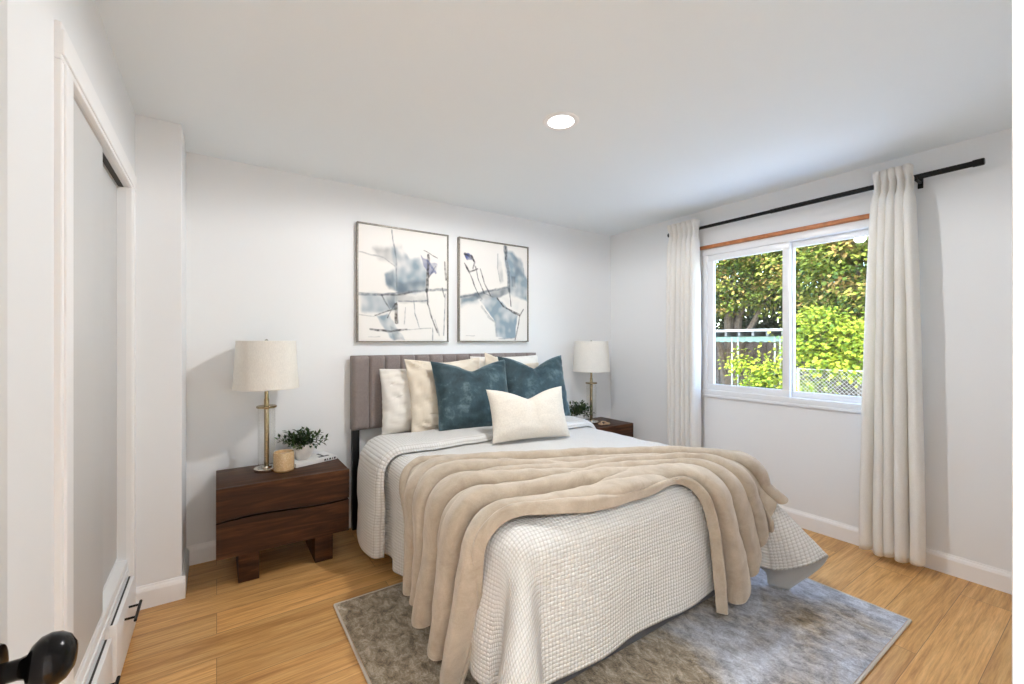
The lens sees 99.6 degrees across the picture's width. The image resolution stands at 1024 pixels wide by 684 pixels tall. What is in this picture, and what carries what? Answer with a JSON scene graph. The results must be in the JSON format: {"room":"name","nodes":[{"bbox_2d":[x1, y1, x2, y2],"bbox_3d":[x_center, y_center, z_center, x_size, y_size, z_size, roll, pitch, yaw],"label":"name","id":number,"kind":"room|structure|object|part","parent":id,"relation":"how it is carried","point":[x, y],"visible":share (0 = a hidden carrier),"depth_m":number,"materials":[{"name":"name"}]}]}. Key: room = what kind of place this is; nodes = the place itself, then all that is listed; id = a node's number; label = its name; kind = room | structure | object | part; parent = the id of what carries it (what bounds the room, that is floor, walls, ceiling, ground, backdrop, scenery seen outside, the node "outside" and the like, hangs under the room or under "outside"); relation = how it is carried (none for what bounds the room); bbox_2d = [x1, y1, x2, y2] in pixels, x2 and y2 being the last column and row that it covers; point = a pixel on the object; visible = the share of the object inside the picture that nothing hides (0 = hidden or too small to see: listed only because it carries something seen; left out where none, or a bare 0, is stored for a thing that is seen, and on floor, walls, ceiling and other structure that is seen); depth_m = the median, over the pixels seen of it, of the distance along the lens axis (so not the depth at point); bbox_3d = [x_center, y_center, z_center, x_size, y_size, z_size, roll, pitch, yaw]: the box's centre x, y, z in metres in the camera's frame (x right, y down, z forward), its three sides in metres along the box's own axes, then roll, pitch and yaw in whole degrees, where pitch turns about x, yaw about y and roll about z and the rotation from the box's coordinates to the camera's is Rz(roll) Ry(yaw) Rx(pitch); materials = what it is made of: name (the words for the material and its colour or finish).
{"room":"bedroom","nodes":[
{"label":"bedroom","id":0,"kind":"room"},
{"bbox_2d":[7,0,134,683],"bbox_3d":[-1.087,0.098,0.908,0.110,2.440,2.875,0,0,-34],"label":"wall","id":1,"kind":"structure","parent":0,"point":[30,23],"depth_m":0.96,"materials":[{"name":"white paint"}]},
{"bbox_2d":[54,19,135,683],"bbox_3d":[-1.454,0.261,1.551,0.029,2.115,1.169,0,0,-34],"label":"trim","id":2,"kind":"structure","parent":1,"relation":"attached to","point":[70,76],"depth_m":1.11,"materials":[{"name":"white paint"}]},
{"bbox_2d":[103,153,122,186],"bbox_3d":[-1.508,-0.693,1.519,0.084,0.022,0.990,0,0,-34],"label":"closet track","id":3,"kind":"object","parent":1,"relation":"attached to","point":[105,161],"visible":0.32,"depth_m":1.77,"materials":[{"name":"grey metal"}]},
{"bbox_2d":[74,100,102,683],"bbox_3d":[-1.340,0.142,1.341,0.027,1.682,0.503,0,0,-34],"label":"sliding closet door","id":4,"kind":"structure","parent":3,"relation":"hanging from","point":[88,151],"depth_m":1.38,"materials":[{"name":"grey paint"}]},
{"bbox_3d":[-1.340,0.977,1.342,0.026,0.012,0.503,0,0,-34],"label":"rail","id":5,"kind":"part","parent":4,"relation":"part of","materials":[{"name":"white paint"}]},
{"bbox_2d":[103,166,116,590],"bbox_3d":[-1.625,0.143,1.704,0.027,1.679,0.548,0,0,-34],"label":"sliding closet door","id":6,"kind":"structure","parent":3,"relation":"hanging from","point":[109,187],"depth_m":1.80,"materials":[{"name":"grey paint"}]},
{"bbox_3d":[-1.625,0.977,1.704,0.026,0.012,0.548,0,0,-34],"label":"rail","id":7,"kind":"part","parent":6,"relation":"part of","materials":[{"name":"white paint"}]},
{"bbox_2d":[135,114,185,586],"bbox_3d":[-2.287,0.098,2.065,1.152,2.440,0.389,0,0,-34],"label":"wall","id":8,"kind":"structure","parent":0,"point":[160,150],"depth_m":2.18,"materials":[{"name":"white paint"}]},
{"bbox_2d":[136,575,184,610],"bbox_3d":[-1.766,1.262,2.175,0.198,0.112,0.015,0,0,-34],"label":"baseboard","id":9,"kind":"structure","parent":8,"relation":"attached to","point":[170,590],"depth_m":2.17,"materials":[{"name":"white paint"}]},
{"bbox_2d":[182,548,188,596],"bbox_3d":[-1.800,1.262,2.387,0.015,0.112,0.372,0,0,-34],"label":"baseboard","id":10,"kind":"structure","parent":8,"relation":"attached to","point":[186,559],"depth_m":2.37,"materials":[{"name":"white paint"}]},
{"bbox_2d":[186,152,610,546],"bbox_3d":[-0.880,0.098,3.346,4.920,2.440,0.140,0,0,-34],"label":"wall","id":11,"kind":"structure","parent":0,"point":[271,253],"depth_m":2.90,"materials":[{"name":"white paint"}]},
{"bbox_2d":[186,512,350,565],"bbox_3d":[-0.434,1.262,3.556,3.589,0.112,0.015,0,0,-34],"label":"baseboard","id":12,"kind":"structure","parent":11,"relation":"attached to","point":[203,552],"depth_m":2.58,"materials":[{"name":"white paint"}]},
{"bbox_2d":[356,221,448,341],"bbox_3d":[-0.812,-0.428,3.283,0.715,0.860,0.036,0,0,-34],"label":"framed painting","id":13,"kind":"object","parent":11,"relation":"attached to","point":[402,274],"visible":1,"depth_m":3.25,"materials":[{"name":"white paper"}]},
{"bbox_3d":[-1.104,-0.428,3.084,0.010,0.860,0.036,0,0,-34],"label":"frame rail","id":14,"kind":"part","parent":13,"relation":"part of","materials":[{"name":"grey wood"}]},
{"bbox_3d":[-0.812,-0.853,3.283,0.695,0.010,0.036,0,0,-34],"label":"frame rail","id":15,"kind":"part","parent":13,"relation":"part of","materials":[{"name":"grey wood"}]},
{"bbox_3d":[-0.812,-0.003,3.283,0.695,0.010,0.036,0,0,-34],"label":"frame rail","id":16,"kind":"part","parent":13,"relation":"part of","materials":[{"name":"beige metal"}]},
{"bbox_3d":[-0.521,-0.428,3.481,0.010,0.860,0.036,0,0,-34],"label":"frame rail","id":17,"kind":"part","parent":13,"relation":"part of","materials":[{"name":"wood"}]},
{"bbox_2d":[457,236,528,341],"bbox_3d":[-0.149,-0.430,3.735,0.705,0.860,0.036,0,0,-34],"label":"framed painting","id":18,"kind":"object","parent":11,"relation":"attached to","point":[492,277],"visible":1,"depth_m":3.71,"materials":[{"name":"white paper"}]},
{"bbox_3d":[-0.436,-0.430,3.539,0.010,0.860,0.036,0,0,-34],"label":"frame rail","id":19,"kind":"part","parent":18,"relation":"part of","materials":[{"name":"wood"}]},
{"bbox_3d":[-0.149,-0.855,3.735,0.685,0.010,0.036,0,0,-34],"label":"frame rail","id":20,"kind":"part","parent":18,"relation":"part of","materials":[{"name":"grey wood"}]},
{"bbox_3d":[-0.149,-0.005,3.735,0.685,0.010,0.036,0,0,-34],"label":"frame rail","id":21,"kind":"part","parent":18,"relation":"part of","materials":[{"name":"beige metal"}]},
{"bbox_3d":[0.138,-0.430,3.931,0.010,0.860,0.036,0,0,-34],"label":"frame rail","id":22,"kind":"part","parent":18,"relation":"part of","materials":[{"name":"wood"}]},
{"bbox_2d":[95,0,1011,235],"bbox_3d":[0.437,-1.202,1.328,5.020,0.160,5.100,0,0,-34],"label":"ceiling","id":23,"kind":"structure","parent":0,"point":[682,107],"depth_m":1.94,"materials":[{"name":"white paint"}]},
{"bbox_2d":[543,112,578,130],"bbox_3d":[0.249,-1.119,2.200,0.184,0.006,0.184,0,0,-34],"label":"recessed light","id":24,"kind":"object","parent":23,"relation":"in","point":[558,121],"visible":1,"depth_m":2.19,"materials":[{"name":"white paint"}]},
{"bbox_2d":[119,528,1011,683],"bbox_3d":[0.429,1.378,1.322,5.000,0.120,5.100,0,0,-34],"label":"floor","id":25,"kind":"structure","parent":0,"point":[283,625],"depth_m":2.05,"materials":[{"name":"brown wood"}]},
{"bbox_2d":[82,567,128,683],"bbox_3d":[-1.715,1.168,1.378,0.621,0.300,0.990,0,0,-34],"label":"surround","id":26,"kind":"object","parent":25,"relation":"on","point":[105,633],"visible":0.19,"depth_m":1.55,"materials":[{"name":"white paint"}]},
{"bbox_2d":[75,559,126,683],"bbox_3d":[-1.507,1.004,1.520,0.108,0.039,0.990,0,0,-34],"label":"ledge","id":27,"kind":"object","parent":26,"relation":"on","point":[114,582],"visible":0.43,"depth_m":1.65,"materials":[{"name":"white paint"}]},
{"bbox_2d":[85,638,120,683],"bbox_3d":[-1.460,1.175,1.254,0.466,0.238,0.447,0,0,-34],"label":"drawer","id":28,"kind":"object","parent":26,"relation":"in","point":[101,670],"visible":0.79,"depth_m":1.45,"materials":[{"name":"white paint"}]},
{"bbox_3d":[-1.285,1.122,1.373,0.044,0.011,0.160,0,0,-34],"label":"pull handle","id":29,"kind":"part","parent":28,"relation":"part of","materials":[{"name":"black metal"}]},
{"bbox_2d":[109,575,142,682],"bbox_3d":[-1.752,1.175,1.682,0.466,0.238,0.417,0,0,-34],"label":"drawer","id":30,"kind":"object","parent":26,"relation":"in","point":[122,621],"visible":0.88,"depth_m":1.74,"materials":[{"name":"white paint"}]},
{"bbox_3d":[-1.577,1.122,1.801,0.044,0.011,0.160,0,0,-34],"label":"pull handle","id":31,"kind":"part","parent":30,"relation":"part of","materials":[{"name":"black metal"}]},
{"bbox_2d":[216,458,348,583],"bbox_3d":[-1.391,1.047,2.628,0.672,0.542,0.420,0,0,-34],"label":"nightstand","id":32,"kind":"object","parent":25,"relation":"on","point":[256,512],"visible":0.96,"depth_m":2.46,"materials":[{"name":"brown wood"}]},
{"bbox_3d":[-1.545,1.233,2.524,0.100,0.170,0.338,0,0,-34],"label":"leg","id":33,"kind":"part","parent":32,"relation":"part of","materials":[{"name":"brown wood"}]},
{"bbox_2d":[232,339,298,473],"bbox_3d":[-1.485,0.379,2.619,0.355,0.795,0.355,0,0,-34],"label":"table lamp","id":34,"kind":"object","parent":32,"relation":"on","point":[266,365],"visible":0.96,"depth_m":2.49,"materials":[{"name":"beige fabric"}]},
{"bbox_3d":[-1.485,0.137,2.619,0.352,0.285,0.352,0,0,-34],"label":"lamp shade","id":35,"kind":"part","parent":34,"relation":"part of","materials":[{"name":"fabric"}]},
{"bbox_3d":[-1.485,-0.002,2.619,0.319,0.011,0.319,0,0,-34],"label":"shade trim","id":36,"kind":"part","parent":34,"relation":"part of","materials":[{"name":"fabric"}]},
{"bbox_3d":[-1.485,0.275,2.619,0.355,0.011,0.355,0,0,-34],"label":"shade trim","id":37,"kind":"part","parent":34,"relation":"part of","materials":[{"name":"fabric"}]},
{"bbox_3d":[-1.485,0.496,2.619,0.110,0.500,0.110,0,0,-34],"label":"brass stem","id":38,"kind":"part","parent":34,"relation":"part of","materials":[{"name":"beige"}]},
{"bbox_3d":[-1.282,1.051,2.469,0.672,0.198,0.026,0,0,-34],"label":"drawer","id":39,"kind":"part","parent":32,"relation":"part of","materials":[{"name":"brown wood"}]},
{"bbox_3d":[-1.281,0.866,2.467,0.672,0.179,0.030,0,0,-34],"label":"drawer","id":40,"kind":"part","parent":32,"relation":"part of","materials":[{"name":"brown wood"}]},
{"bbox_2d":[273,449,293,472],"bbox_3d":[-1.375,0.718,2.609,0.114,0.117,0.114,0,0,-34],"label":"candle","id":41,"kind":"object","parent":32,"relation":"on","point":[283,460],"visible":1,"depth_m":2.56,"materials":[{"name":"beige wax"}]},
{"bbox_2d":[294,451,336,467],"bbox_3d":[-1.311,0.764,2.821,0.172,0.024,0.270,0,0,39],"label":"book","id":42,"kind":"object","parent":32,"relation":"on","point":[319,457],"visible":0.83,"depth_m":2.79,"materials":[{"name":"white paper"}]},
{"bbox_2d":[274,427,327,460],"bbox_3d":[-1.353,0.647,2.790,0.320,0.209,0.346,0,0,-34],"label":"potted plant","id":43,"kind":"object","parent":42,"relation":"on","point":[303,449],"visible":0.98,"depth_m":2.74,"materials":[{"name":"green plant"}]},
{"bbox_3d":[-1.347,0.701,2.780,0.131,0.102,0.131,0,0,-34],"label":"pot","id":44,"kind":"part","parent":43,"relation":"part of","materials":[{"name":"white ceramic"}]},
{"bbox_3d":[-1.226,1.233,2.742,0.100,0.170,0.338,0,0,-34],"label":"leg","id":45,"kind":"part","parent":32,"relation":"part of","materials":[{"name":"brown wood"}]},
{"bbox_2d":[350,353,714,683],"bbox_3d":[0.068,0.707,2.708,1.610,1.222,1.947,0,0,-34],"label":"bed","id":46,"kind":"object","parent":25,"relation":"on","point":[365,383],"visible":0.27,"depth_m":3.04,"materials":[{"name":"beige fabric"}]},
{"bbox_3d":[-1.106,0.958,3.053,0.048,0.720,0.040,0,0,-34],"label":"headboard post","id":47,"kind":"part","parent":46,"relation":"part of","materials":[{"name":"black metal"}]},
{"bbox_3d":[-0.459,0.357,3.479,1.610,0.522,0.080,0,0,-34],"label":"headboard","id":48,"kind":"part","parent":46,"relation":"part of","materials":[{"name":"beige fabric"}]},
{"bbox_2d":[357,416,828,683],"bbox_3d":[0.281,0.946,2.412,1.854,0.721,1.917,0,0,-34],"label":"comforter","id":49,"kind":"object","parent":46,"relation":"on","point":[561,593],"visible":0.5,"depth_m":1.71,"materials":[{"name":"white fabric"}]},
{"bbox_2d":[430,359,507,430],"bbox_3d":[-0.270,0.381,3.088,0.600,0.495,0.252,0,0,-31],"label":"velvet cushion","id":50,"kind":"object","parent":49,"relation":"on","point":[462,397],"visible":0.7,"depth_m":2.97,"materials":[{"name":"teal fabric"}]},
{"bbox_2d":[486,386,569,443],"bbox_3d":[0.114,0.471,2.850,0.560,0.326,0.204,0,0,-23],"label":"lumbar cushion","id":51,"kind":"object","parent":49,"relation":"on","point":[514,417],"visible":1,"depth_m":2.77,"materials":[{"name":"beige fabric"}]},
{"bbox_2d":[497,355,570,415],"bbox_3d":[0.186,0.369,3.424,0.610,0.518,0.250,0,0,-30],"label":"velvet cushion","id":52,"kind":"object","parent":49,"relation":"on","point":[524,381],"visible":0.61,"depth_m":3.34,"materials":[{"name":"teal fabric"}]},
{"bbox_2d":[399,446,788,683],"bbox_3d":[0.447,0.917,2.099,1.933,0.734,0.904,0,0,-14],"label":"throw blanket","id":53,"kind":"object","parent":49,"relation":"on","point":[452,505],"visible":1,"depth_m":1.86,"materials":[{"name":"beige fabric"}]},
{"bbox_3d":[0.120,0.825,2.676,1.548,0.318,1.875,0,0,-34],"label":"mattress","id":54,"kind":"object","parent":46,"relation":"on","visible":0},
{"bbox_2d":[379,369,410,434],"bbox_3d":[-0.639,0.418,3.215,0.680,0.457,0.230,0,0,-34],"label":"bed pillow","id":55,"kind":"object","parent":54,"relation":"on","point":[396,400],"visible":0.34,"depth_m":3.02,"materials":[{"name":"white fabric"}]},
{"bbox_2d":[404,357,479,431],"bbox_3d":[-0.469,0.383,3.166,0.620,0.526,0.239,0,0,-36],"label":"pillow","id":56,"kind":"object","parent":54,"relation":"on","point":[422,389],"visible":0.44,"depth_m":3.00,"materials":[{"name":"fabric"}]},
{"bbox_2d":[470,355,537,367],"bbox_3d":[-0.037,0.381,3.628,0.680,0.531,0.238,0,0,-34],"label":"bed pillow","id":57,"kind":"object","parent":54,"relation":"on","point":[533,358],"visible":0.13,"depth_m":3.67,"materials":[{"name":"white fabric"}]},
{"bbox_2d":[485,353,538,368],"bbox_3d":[-0.001,0.387,3.480,0.623,0.612,0.234,0,0,-33],"label":"pillow","id":58,"kind":"object","parent":54,"relation":"on","point":[489,358],"visible":0.11,"depth_m":3.40,"materials":[{"name":"fabric"}]},
{"bbox_2d":[585,417,632,436],"bbox_3d":[0.767,1.031,4.130,0.672,0.574,0.420,0,0,-34],"label":"nightstand","id":59,"kind":"object","parent":25,"relation":"on","point":[624,428],"depth_m":4.08,"materials":[{"name":"brown wood"}]},
{"bbox_2d":[569,400,594,418],"bbox_3d":[0.599,0.658,4.028,0.354,0.235,0.384,0,0,-34],"label":"potted plant","id":60,"kind":"object","parent":59,"relation":"on","point":[577,410],"visible":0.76,"depth_m":3.98,"materials":[{"name":"green plant"}]},
{"bbox_3d":[0.606,0.720,4.034,0.145,0.113,0.145,0,0,-34],"label":"pot","id":61,"kind":"part","parent":60,"relation":"part of","materials":[{"name":"white ceramic"}]},
{"bbox_2d":[573,340,609,424],"bbox_3d":[0.757,0.379,4.131,0.355,0.795,0.355,0,0,-34],"label":"table lamp","id":62,"kind":"object","parent":59,"relation":"on","point":[591,356],"visible":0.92,"depth_m":3.99,"materials":[{"name":"white fabric"}]},
{"bbox_3d":[0.757,-0.002,4.131,0.319,0.011,0.319,0,0,-34],"label":"shade trim","id":63,"kind":"part","parent":62,"relation":"part of","materials":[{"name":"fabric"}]},
{"bbox_3d":[0.757,0.496,4.131,0.110,0.500,0.110,0,0,-34],"label":"brass stem","id":64,"kind":"part","parent":62,"relation":"part of","materials":[{"name":"beige"}]},
{"bbox_3d":[0.757,0.137,4.131,0.352,0.285,0.352,0,0,-34],"label":"lamp shade","id":65,"kind":"part","parent":62,"relation":"part of","materials":[{"name":"fabric"}]},
{"bbox_3d":[0.757,0.275,4.131,0.355,0.011,0.355,0,0,-34],"label":"shade trim","id":66,"kind":"part","parent":62,"relation":"part of","materials":[{"name":"fabric"}]},
{"bbox_3d":[0.867,0.762,4.074,0.132,0.037,0.065,0,0,-23],"label":"wooden links","id":67,"kind":"part","parent":59,"relation":"part of","materials":[{"name":"beige wood"}]},
{"bbox_3d":[0.877,0.866,3.969,0.672,0.179,0.030,0,0,-34],"label":"drawer","id":68,"kind":"part","parent":59,"relation":"part of","materials":[{"name":"brown wood"}]},
{"bbox_2d":[333,568,911,683],"bbox_3d":[0.496,1.311,2.098,2.227,0.012,1.667,0,0,-34],"label":"area rug","id":69,"kind":"object","parent":25,"relation":"on","point":[810,632],"visible":0.32,"depth_m":1.88,"materials":[{"name":"grey carpet"}]},
{"bbox_2d":[611,128,1011,571],"bbox_3d":[2.006,0.098,3.252,0.100,2.440,3.269,0,0,-34],"label":"wall","id":70,"kind":"structure","parent":0,"point":[811,456],"depth_m":2.52,"materials":[{"name":"white paint"}]},
{"bbox_2d":[700,212,869,413],"bbox_3d":[2.033,-0.183,3.174,0.095,1.288,1.390,0,0,-34],"label":"window","id":71,"kind":"structure","parent":70,"relation":"in","point":[788,243],"depth_m":3.18,"materials":[{"name":"white plastic"}]},
{"bbox_3d":[1.855,-0.165,3.419,0.030,1.134,0.635,0,0,-34],"label":"sash","id":72,"kind":"part","parent":71,"relation":"part of","materials":[{"name":"white plastic"}]},
{"bbox_3d":[2.006,0.452,3.150,0.023,0.018,1.380,0,0,-34],"label":"sill","id":73,"kind":"part","parent":71,"relation":"part of","materials":[{"name":"white paint"}]},
{"bbox_2d":[700,213,869,250],"bbox_3d":[1.963,-0.800,3.193,0.034,0.028,1.280,0,0,-34],"label":"wooden strip","id":74,"kind":"object","parent":71,"relation":"attached to","point":[865,216],"visible":0.73,"depth_m":3.11,"materials":[{"name":"orange wood"}]},
{"bbox_3d":[2.224,-0.165,2.938,0.030,1.134,0.635,0,0,-34],"label":"sash","id":75,"kind":"part","parent":71,"relation":"part of","materials":[{"name":"white plastic"}]},
{"bbox_2d":[667,158,984,237],"bbox_3d":[1.981,-0.947,3.108,0.104,0.080,1.940,0,0,-34],"label":"curtain rod","id":76,"kind":"object","parent":70,"relation":"attached to","point":[918,178],"visible":0.71,"depth_m":2.77,"materials":[{"name":"black metal"}]},
{"bbox_2d":[666,219,700,446],"bbox_3d":[1.467,0.134,3.722,0.129,2.321,0.298,0,0,-34],"label":"drape","id":77,"kind":"object","parent":76,"relation":"hanging from","point":[683,286],"visible":0.86,"depth_m":3.67,"materials":[{"name":"beige fabric"}]},
{"bbox_2d":[859,163,925,566],"bbox_3d":[2.254,0.126,2.572,0.129,2.306,0.295,0,0,-34],"label":"drape","id":78,"kind":"object","parent":76,"relation":"hanging from","point":[892,505],"visible":1,"depth_m":2.54,"materials":[{"name":"beige fabric"}]},
{"bbox_2d":[779,505,1011,594],"bbox_3d":[1.924,1.262,3.272,0.015,0.112,3.144,0,0,-34],"label":"baseboard","id":79,"kind":"structure","parent":70,"relation":"attached to","point":[969,570],"depth_m":2.48,"materials":[{"name":"white paint"}]},
{"bbox_3d":[1.004,0.098,0.667,4.472,2.440,0.120,0,0,-34],"label":"wall","id":80,"kind":"structure","parent":0,"visible":0},
{"bbox_2d":[1012,0,1023,683],"bbox_3d":[0.144,0.253,0.082,0.830,2.130,0.144,0,0,-34],"label":"doorway","id":81,"kind":"structure","parent":80,"relation":"in","point":[1017,5],"depth_m":0.33,"materials":[{"name":"white paint"}]},
{"bbox_2d":[0,0,77,683],"bbox_3d":[-0.387,0.295,0.242,0.104,2.030,0.657,0,0,-34],"label":"open door","id":82,"kind":"structure","parent":81,"relation":"attached to","point":[51,659],"depth_m":0.49,"materials":[{"name":"white paint"}]},
{"bbox_3d":[-0.415,0.295,0.222,0.035,2.030,0.655,0,0,-34],"label":"door panel","id":83,"kind":"part","parent":82,"relation":"part of","materials":[{"name":"white paint"}]},
{"bbox_3d":[-0.519,0.353,0.475,0.060,0.055,0.060,0,0,-34],"label":"door knob","id":84,"kind":"part","parent":82,"relation":"part of","materials":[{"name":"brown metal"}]},
{"label":"outside","id":85,"kind":"structure","parent":0,"visible":0},
{"bbox_3d":[15.277,1.868,19.513,40.000,0.075,55.000,0,0,-34],"label":"ground","id":86,"kind":"structure","parent":85,"visible":0},
{"bbox_2d":[718,343,799,388],"bbox_3d":[4.646,0.940,8.387,1.366,1.861,1.744,0,0,-20],"label":"leafy shrub","id":87,"kind":"object","parent":86,"relation":"on","point":[774,378],"visible":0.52,"depth_m":8.20,"materials":[{"name":"green plant"}]},
{"bbox_2d":[715,262,805,329],"bbox_3d":[8.192,-1.946,15.199,5.488,7.771,8.820,0,0,-31],"label":"tree","id":88,"kind":"object","parent":86,"relation":"on","point":[760,324],"visible":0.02,"depth_m":13.93,"materials":[{"name":"green plant"}]},
{"bbox_2d":[715,328,815,388],"bbox_3d":[4.968,0.803,10.325,1.950,2.130,3.850,0,0,-34],"label":"pergola","id":89,"kind":"object","parent":86,"relation":"on","point":[736,335],"visible":0.31,"depth_m":8.99,"materials":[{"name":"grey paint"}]},
{"bbox_3d":[4.710,0.878,9.258,0.034,1.980,0.036,0,0,-34],"label":"post","id":90,"kind":"part","parent":89,"relation":"part of","materials":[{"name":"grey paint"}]},
{"bbox_3d":[4.783,0.878,9.151,0.034,1.980,0.036,0,0,-34],"label":"post","id":91,"kind":"part","parent":89,"relation":"part of","materials":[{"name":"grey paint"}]},
{"bbox_3d":[5.195,0.878,8.548,0.034,1.980,0.036,0,0,-34],"label":"post","id":92,"kind":"part","parent":89,"relation":"part of","materials":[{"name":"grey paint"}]},
{"bbox_3d":[5.251,0.878,8.465,0.034,1.980,0.036,0,0,-34],"label":"post","id":93,"kind":"part","parent":89,"relation":"part of","materials":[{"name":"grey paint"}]},
{"bbox_2d":[715,252,816,385],"bbox_3d":[5.918,-1.626,11.847,3.998,7.050,4.951,0,0,-38],"label":"maple tree","id":94,"kind":"object","parent":86,"relation":"on","point":[729,298],"visible":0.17,"depth_m":11.01,"materials":[{"name":"green plant"}]},
{"bbox_3d":[5.921,-2.728,11.887,4.045,4.846,4.949,0,0,-34],"label":"crown","id":95,"kind":"part","parent":94,"relation":"part of","materials":[{"name":"green plant"}]},
{"bbox_2d":[715,337,856,395],"bbox_3d":[6.529,0.868,11.620,0.110,2.000,7.030,0,0,-34],"label":"fence","id":96,"kind":"object","parent":86,"relation":"on","point":[766,347],"visible":0.02,"depth_m":11.39,"materials":[{"name":"grey metal"}]},
{"bbox_2d":[736,252,866,394],"bbox_3d":[8.636,-1.290,10.716,4.076,6.432,6.466,0,0,-24],"label":"tree","id":97,"kind":"object","parent":86,"relation":"on","point":[764,318],"visible":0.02,"depth_m":12.39,"materials":[{"name":"green plant"}]},
{"bbox_2d":[742,236,867,396],"bbox_3d":[6.459,-1.101,8.325,4.240,5.993,4.337,0,0,37],"label":"maple tree","id":98,"kind":"object","parent":86,"relation":"on","point":[843,261],"visible":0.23,"depth_m":7.79,"materials":[{"name":"green plant"}]},
{"bbox_3d":[6.483,-1.964,8.303,4.179,4.266,4.728,0,0,-34],"label":"crown","id":99,"kind":"part","parent":98,"relation":"part of","materials":[{"name":"green plant"}]},
{"bbox_2d":[757,302,864,393],"bbox_3d":[4.997,0.622,6.686,2.094,2.500,2.011,0,0,10],"label":"leafy shrub","id":100,"kind":"object","parent":86,"relation":"on","point":[809,351],"visible":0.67,"depth_m":6.59,"materials":[{"name":"green plant"}]},
{"bbox_2d":[797,368,862,396],"bbox_3d":[5.240,1.125,5.449,0.036,1.485,2.986,0,0,-34],"label":"wire fence","id":101,"kind":"object","parent":86,"relation":"on","point":[798,370],"visible":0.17,"depth_m":6.36,"materials":[{"name":"grey metal"}]},
{"bbox_3d":[4.408,1.133,6.667,0.033,1.470,0.033,0,0,-12],"label":"post","id":102,"kind":"part","parent":101,"relation":"part of","materials":[{"name":"silver metal"}]}
]}

